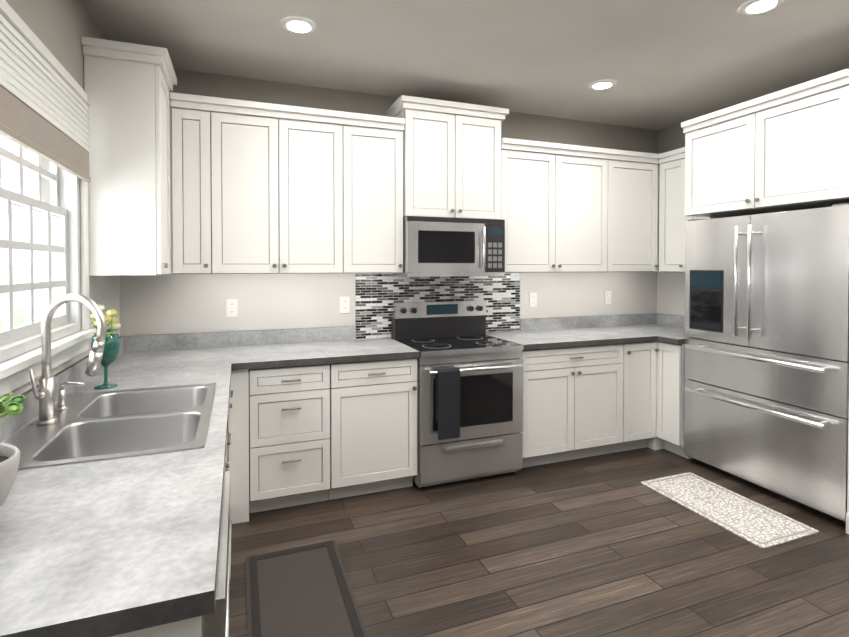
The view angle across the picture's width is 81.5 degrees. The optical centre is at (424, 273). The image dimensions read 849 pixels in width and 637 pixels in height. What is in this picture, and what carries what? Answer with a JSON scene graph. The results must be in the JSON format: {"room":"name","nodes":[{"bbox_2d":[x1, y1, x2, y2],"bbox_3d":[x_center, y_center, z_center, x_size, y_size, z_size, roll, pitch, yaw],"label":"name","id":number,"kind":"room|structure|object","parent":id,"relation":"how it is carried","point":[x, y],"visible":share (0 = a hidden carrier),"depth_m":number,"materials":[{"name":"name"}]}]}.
{"room":"kitchen","nodes":[
{"label":"kitchen","id":0,"kind":"room"},
{"bbox_2d":[5,0,119,402],"bbox_3d":[-0.783,0.086,-0.129,0.150,2.740,6.860,0,1,-21],"label":"wall","id":1,"kind":"structure","parent":0,"point":[59,28],"depth_m":2.25,"materials":[{"name":"beige paint"}]},
{"bbox_2d":[0,0,96,396],"bbox_3d":[-1.199,-0.235,1.109,0.150,1.245,2.757,0,1,-21],"label":"window","id":2,"kind":"structure","parent":1,"relation":"in","point":[65,208],"depth_m":2.03,"materials":[{"name":"grey"}]},
{"bbox_2d":[0,7,90,181],"bbox_3d":[-1.144,-0.601,1.134,0.026,0.361,2.585,0,1,-21],"label":"window blind","id":3,"kind":"object","parent":2,"relation":"attached to","point":[39,116],"visible":0.98,"depth_m":1.76,"materials":[{"name":"white fabric"}]},
{"bbox_2d":[82,44,184,275],"bbox_3d":[-1.554,-0.552,2.677,0.390,1.113,0.431,0,1,-21],"label":"upper cabinet","id":4,"kind":"object","parent":1,"relation":"attached to","point":[180,183],"depth_m":2.48,"materials":[{"name":"white wood"}]},
{"bbox_2d":[119,69,657,461],"bbox_3d":[0.112,0.026,3.955,4.710,2.740,0.150,0,1,-21],"label":"wall","id":5,"kind":"structure","parent":0,"point":[170,304],"depth_m":3.52,"materials":[{"name":"beige paint"}]},
{"bbox_2d":[185,100,224,273],"bbox_3d":[-1.424,-0.513,3.110,0.273,1.023,0.327,0,1,-21],"label":"upper cabinet","id":6,"kind":"object","parent":5,"relation":"attached to","point":[204,120],"depth_m":2.97,"materials":[{"name":"white wood"}]},
{"bbox_2d":[226,299,237,316],"bbox_3d":[-1.304,0.230,3.337,0.072,0.120,0.008,0,1,-21],"label":"electrical outlet","id":7,"kind":"object","parent":5,"relation":"attached to","point":[231,307],"visible":1,"depth_m":3.33,"materials":[{"name":"white plastic"}]},
{"bbox_2d":[225,104,352,273],"bbox_3d":[-0.974,-0.515,3.280,0.921,1.023,0.327,0,1,-21],"label":"upper cabinet","id":8,"kind":"object","parent":5,"relation":"attached to","point":[289,175],"depth_m":3.14,"materials":[{"name":"white wood"}]},
{"bbox_2d":[340,297,349,312],"bbox_3d":[-0.584,0.226,3.609,0.072,0.120,0.008,0,1,-21],"label":"electrical outlet","id":9,"kind":"object","parent":5,"relation":"attached to","point":[344,304],"visible":1,"depth_m":3.61,"materials":[{"name":"white plastic"}]},
{"bbox_2d":[353,116,403,272],"bbox_3d":[-0.428,-0.518,3.486,0.480,1.023,0.327,0,1,-21],"label":"upper cabinet","id":10,"kind":"object","parent":5,"relation":"attached to","point":[377,144],"depth_m":3.36,"materials":[{"name":"white wood"}]},
{"bbox_2d":[355,273,519,339],"bbox_3d":[0.146,0.239,3.884,1.400,0.484,0.008,0,1,-21],"label":"tile backsplash","id":11,"kind":"structure","parent":5,"relation":"attached to","point":[376,295],"depth_m":3.84,"materials":[{"name":"tile"}]},
{"bbox_2d":[386,95,508,219],"bbox_3d":[0.166,-0.811,3.673,0.834,0.817,0.387,0,1,-21],"label":"upper cabinet","id":12,"kind":"object","parent":5,"relation":"attached to","point":[451,159],"visible":0.96,"depth_m":3.52,"materials":[{"name":"white wood"}]},
{"bbox_2d":[391,216,504,276],"bbox_3d":[0.179,-0.192,3.649,0.754,0.415,0.440,0,1,-21],"label":"microwave","id":13,"kind":"object","parent":12,"relation":"attached to","point":[441,247],"visible":1,"depth_m":3.48,"materials":[{"name":"silver metal"}]},
{"bbox_2d":[529,292,536,306],"bbox_3d":[0.922,0.218,4.177,0.072,0.120,0.008,0,1,-21],"label":"electrical outlet","id":14,"kind":"object","parent":5,"relation":"attached to","point":[532,299],"visible":1,"depth_m":4.17,"materials":[{"name":"white plastic"}]},
{"bbox_2d":[500,141,603,272],"bbox_3d":[1.007,-0.496,4.027,1.055,0.963,0.327,0,1,-21],"label":"upper cabinet","id":15,"kind":"object","parent":5,"relation":"attached to","point":[570,208],"depth_m":3.85,"materials":[{"name":"white wood"}]},
{"bbox_2d":[605,291,610,303],"bbox_3d":[1.661,0.214,4.456,0.072,0.120,0.008,0,1,-21],"label":"electrical outlet","id":16,"kind":"object","parent":5,"relation":"attached to","point":[607,297],"visible":1,"depth_m":4.45,"materials":[{"name":"white plastic"}]},
{"bbox_2d":[600,149,659,271],"bbox_3d":[1.693,-0.499,4.252,0.618,0.963,0.390,0,1,-21],"label":"upper cabinet","id":17,"kind":"object","parent":5,"relation":"attached to","point":[630,207],"depth_m":4.13,"materials":[{"name":"white wood"}]},
{"bbox_2d":[82,0,848,129],"bbox_3d":[1.350,-1.321,0.656,4.710,0.050,7.160,0,1,-21],"label":"ceiling","id":18,"kind":"structure","parent":0,"point":[663,64],"depth_m":2.89,"materials":[{"name":"paint"}]},
{"bbox_2d":[281,16,316,33],"bbox_3d":[-0.668,-1.319,2.620,0.184,0.009,0.184,0,1,-21],"label":"recessed light","id":19,"kind":"object","parent":18,"relation":"in","point":[294,24],"visible":1,"depth_m":2.60,"materials":[{"name":"white glass"}]},
{"bbox_2d":[589,80,615,88],"bbox_3d":[1.254,-1.331,3.474,0.184,0.009,0.184,0,1,-21],"label":"recessed light","id":20,"kind":"object","parent":18,"relation":"in","point":[602,84],"visible":1,"depth_m":3.45,"materials":[{"name":"white"}]},
{"bbox_2d":[739,0,783,14],"bbox_3d":[1.653,-1.316,2.417,0.184,0.009,0.184,0,1,-21],"label":"recessed light","id":21,"kind":"object","parent":18,"relation":"in","point":[750,7],"visible":1,"depth_m":2.42,"materials":[{"name":"white"}]},
{"bbox_2d":[229,447,848,636],"bbox_3d":[1.350,1.469,0.697,4.710,0.050,7.160,0,1,-21],"label":"floor","id":22,"kind":"structure","parent":0,"point":[607,545],"depth_m":2.45,"materials":[{"name":"brown wood"}]},
{"bbox_2d":[111,498,226,636],"bbox_3d":[-0.796,1.002,1.047,0.642,0.874,0.673,0,1,-21],"label":"base cabinet","id":23,"kind":"object","parent":22,"relation":"on","point":[216,623],"depth_m":0.87,"materials":[{"name":"white wood"}]},
{"bbox_2d":[223,391,230,633],"bbox_3d":[-1.081,0.991,1.803,0.642,0.874,1.063,0,1,-21],"label":"base cabinet","id":24,"kind":"object","parent":22,"relation":"on","point":[226,486],"depth_m":1.16,"materials":[{"name":"white wood"}]},
{"bbox_2d":[0,331,239,636],"bbox_3d":[-1.122,0.479,1.971,0.690,0.140,2.697,0,1,-21],"label":"countertop","id":25,"kind":"structure","parent":24,"relation":"on","point":[109,547],"depth_m":1.04,"materials":[{"name":"grey stone"}]},
{"bbox_2d":[0,392,26,506],"bbox_3d":[-0.964,0.355,1.014,0.264,0.336,0.235,0,1,-21],"label":"potted plant","id":26,"kind":"object","parent":25,"relation":"on","point":[9,458],"visible":1,"depth_m":1.03,"materials":[{"name":"green plant"}]},
{"bbox_2d":[29,294,106,425],"bbox_3d":[-1.227,0.287,1.748,0.231,0.444,0.302,0,1,-21],"label":"faucet","id":27,"kind":"object","parent":25,"relation":"on","point":[62,415],"depth_m":1.67,"materials":[{"name":"silver metal"}]},
{"bbox_2d":[91,305,120,388],"bbox_3d":[-1.423,0.322,2.198,0.118,0.368,0.121,0,1,-21],"label":"vase","id":28,"kind":"object","parent":25,"relation":"on","point":[112,345],"visible":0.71,"depth_m":2.19,"materials":[{"name":"green glass"}]},
{"bbox_2d":[5,294,215,469],"bbox_3d":[-1.074,0.378,1.765,0.570,0.625,0.860,0,1,-21],"label":"sink","id":29,"kind":"object","parent":25,"relation":"in","point":[81,427],"visible":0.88,"depth_m":1.73,"materials":[{"name":"metal"}]},
{"bbox_2d":[246,540,367,636],"bbox_3d":[-0.486,1.417,2.007,0.440,0.012,1.110,0,1,-21],"label":"area rug","id":30,"kind":"object","parent":22,"relation":"on","point":[303,591],"visible":0.98,"depth_m":2.16,"materials":[{"name":"black fabric"}]},
{"bbox_2d":[228,358,416,523],"bbox_3d":[-0.675,0.970,3.241,1.132,0.874,0.650,0,1,-21],"label":"base cabinet","id":31,"kind":"object","parent":22,"relation":"on","point":[304,434],"visible":0.94,"depth_m":2.96,"materials":[{"name":"white wood"}]},
{"bbox_2d":[240,326,419,369],"bbox_3d":[-0.653,0.461,3.247,1.087,0.140,0.642,0,1,-21],"label":"countertop","id":32,"kind":"structure","parent":31,"relation":"on","point":[259,349],"depth_m":3.25,"materials":[{"name":"grey stone"}]},
{"bbox_2d":[391,300,523,488],"bbox_3d":[0.228,0.810,3.533,0.754,1.185,0.720,0,1,-21],"label":"stove","id":33,"kind":"object","parent":22,"relation":"on","point":[469,399],"visible":0.94,"depth_m":3.30,"materials":[{"name":"silver metal"}]},
{"bbox_2d":[436,367,459,439],"bbox_3d":[0.150,0.825,3.146,0.150,0.446,0.051,0,1,-21],"label":"towel","id":34,"kind":"object","parent":33,"relation":"hanging from","point":[447,378],"depth_m":3.13,"materials":[{"name":"black fabric"}]},
{"bbox_2d":[521,344,616,467],"bbox_3d":[1.015,0.960,3.897,0.963,0.874,0.617,0,1,-21],"label":"base cabinet","id":35,"kind":"object","parent":22,"relation":"on","point":[585,401],"depth_m":3.59,"materials":[{"name":"white wood"}]},
{"bbox_2d":[486,313,684,349],"bbox_3d":[1.473,0.451,3.949,1.867,0.140,0.829,0,1,-21],"label":"countertop","id":36,"kind":"structure","parent":35,"relation":"on","point":[547,333],"depth_m":4.11,"materials":[{"name":"grey stone"}]},
{"bbox_2d":[617,341,656,451],"bbox_3d":[1.555,0.958,4.079,0.413,0.874,0.658,0,1,-21],"label":"base cabinet","id":37,"kind":"object","parent":22,"relation":"on","point":[637,361],"depth_m":3.81,"materials":[{"name":"white wood"}]},
{"bbox_2d":[653,341,691,458],"bbox_3d":[2.128,0.961,3.886,0.690,0.874,0.229,0,1,-21],"label":"base cabinet","id":38,"kind":"object","parent":22,"relation":"on","point":[668,435],"depth_m":3.77,"materials":[{"name":"white wood"}]},
{"bbox_2d":[641,472,818,548],"bbox_3d":[1.806,1.405,3.000,0.450,0.008,0.830,0,1,-21],"label":"area rug","id":39,"kind":"object","parent":22,"relation":"on","point":[756,523],"visible":0.98,"depth_m":2.92,"materials":[{"name":"grey fabric"}]},
{"bbox_2d":[684,203,848,523],"bbox_3d":[2.365,0.505,3.269,0.674,1.802,1.047,0,1,-21],"label":"fridge","id":40,"kind":"object","parent":22,"relation":"on","point":[766,395],"visible":0.98,"depth_m":3.06,"materials":[{"name":"silver metal"}]},
{"bbox_2d":[657,68,848,315],"bbox_3d":[3.483,0.062,1.481,0.150,2.740,6.860,0,1,-21],"label":"wall","id":41,"kind":"structure","parent":0,"point":[670,293],"depth_m":4.51,"materials":[{"name":"beige paint"}]},
{"bbox_2d":[660,149,691,271],"bbox_3d":[2.189,-0.498,4.129,0.390,0.963,0.358,0,1,-21],"label":"upper cabinet","id":42,"kind":"object","parent":41,"relation":"attached to","point":[672,226],"depth_m":4.11,"materials":[{"name":"white wood"}]},
{"bbox_2d":[680,73,848,218],"bbox_3d":[2.401,-0.750,3.270,0.597,0.653,1.063,0,1,-21],"label":"upper cabinet","id":43,"kind":"object","parent":41,"relation":"attached to","point":[789,151],"depth_m":3.08,"materials":[{"name":"white wood"}]},
{"bbox_2d":[847,409,848,512],"bbox_3d":[2.867,0.054,2.050,0.600,2.740,1.560,0,1,-21],"label":"wall","id":44,"kind":"structure","parent":0,"point":[848,468],"depth_m":2.69,"materials":[{"name":"paint"}]},
{"bbox_2d":[846,513,848,533],"bbox_3d":[2.864,1.369,2.061,0.613,0.110,1.573,0,1,-21],"label":"baseboard return","id":45,"kind":"object","parent":44,"relation":"attached to","point":[847,523],"visible":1,"depth_m":2.68,"materials":[{"name":"white wood"}]},
{"label":"outside","id":46,"kind":"structure","parent":0,"visible":0},
{"bbox_2d":[0,134,28,329],"bbox_3d":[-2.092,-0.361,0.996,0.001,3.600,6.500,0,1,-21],"label":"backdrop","id":47,"kind":"structure","parent":46,"point":[7,178],"depth_m":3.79,"materials":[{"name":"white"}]}
]}

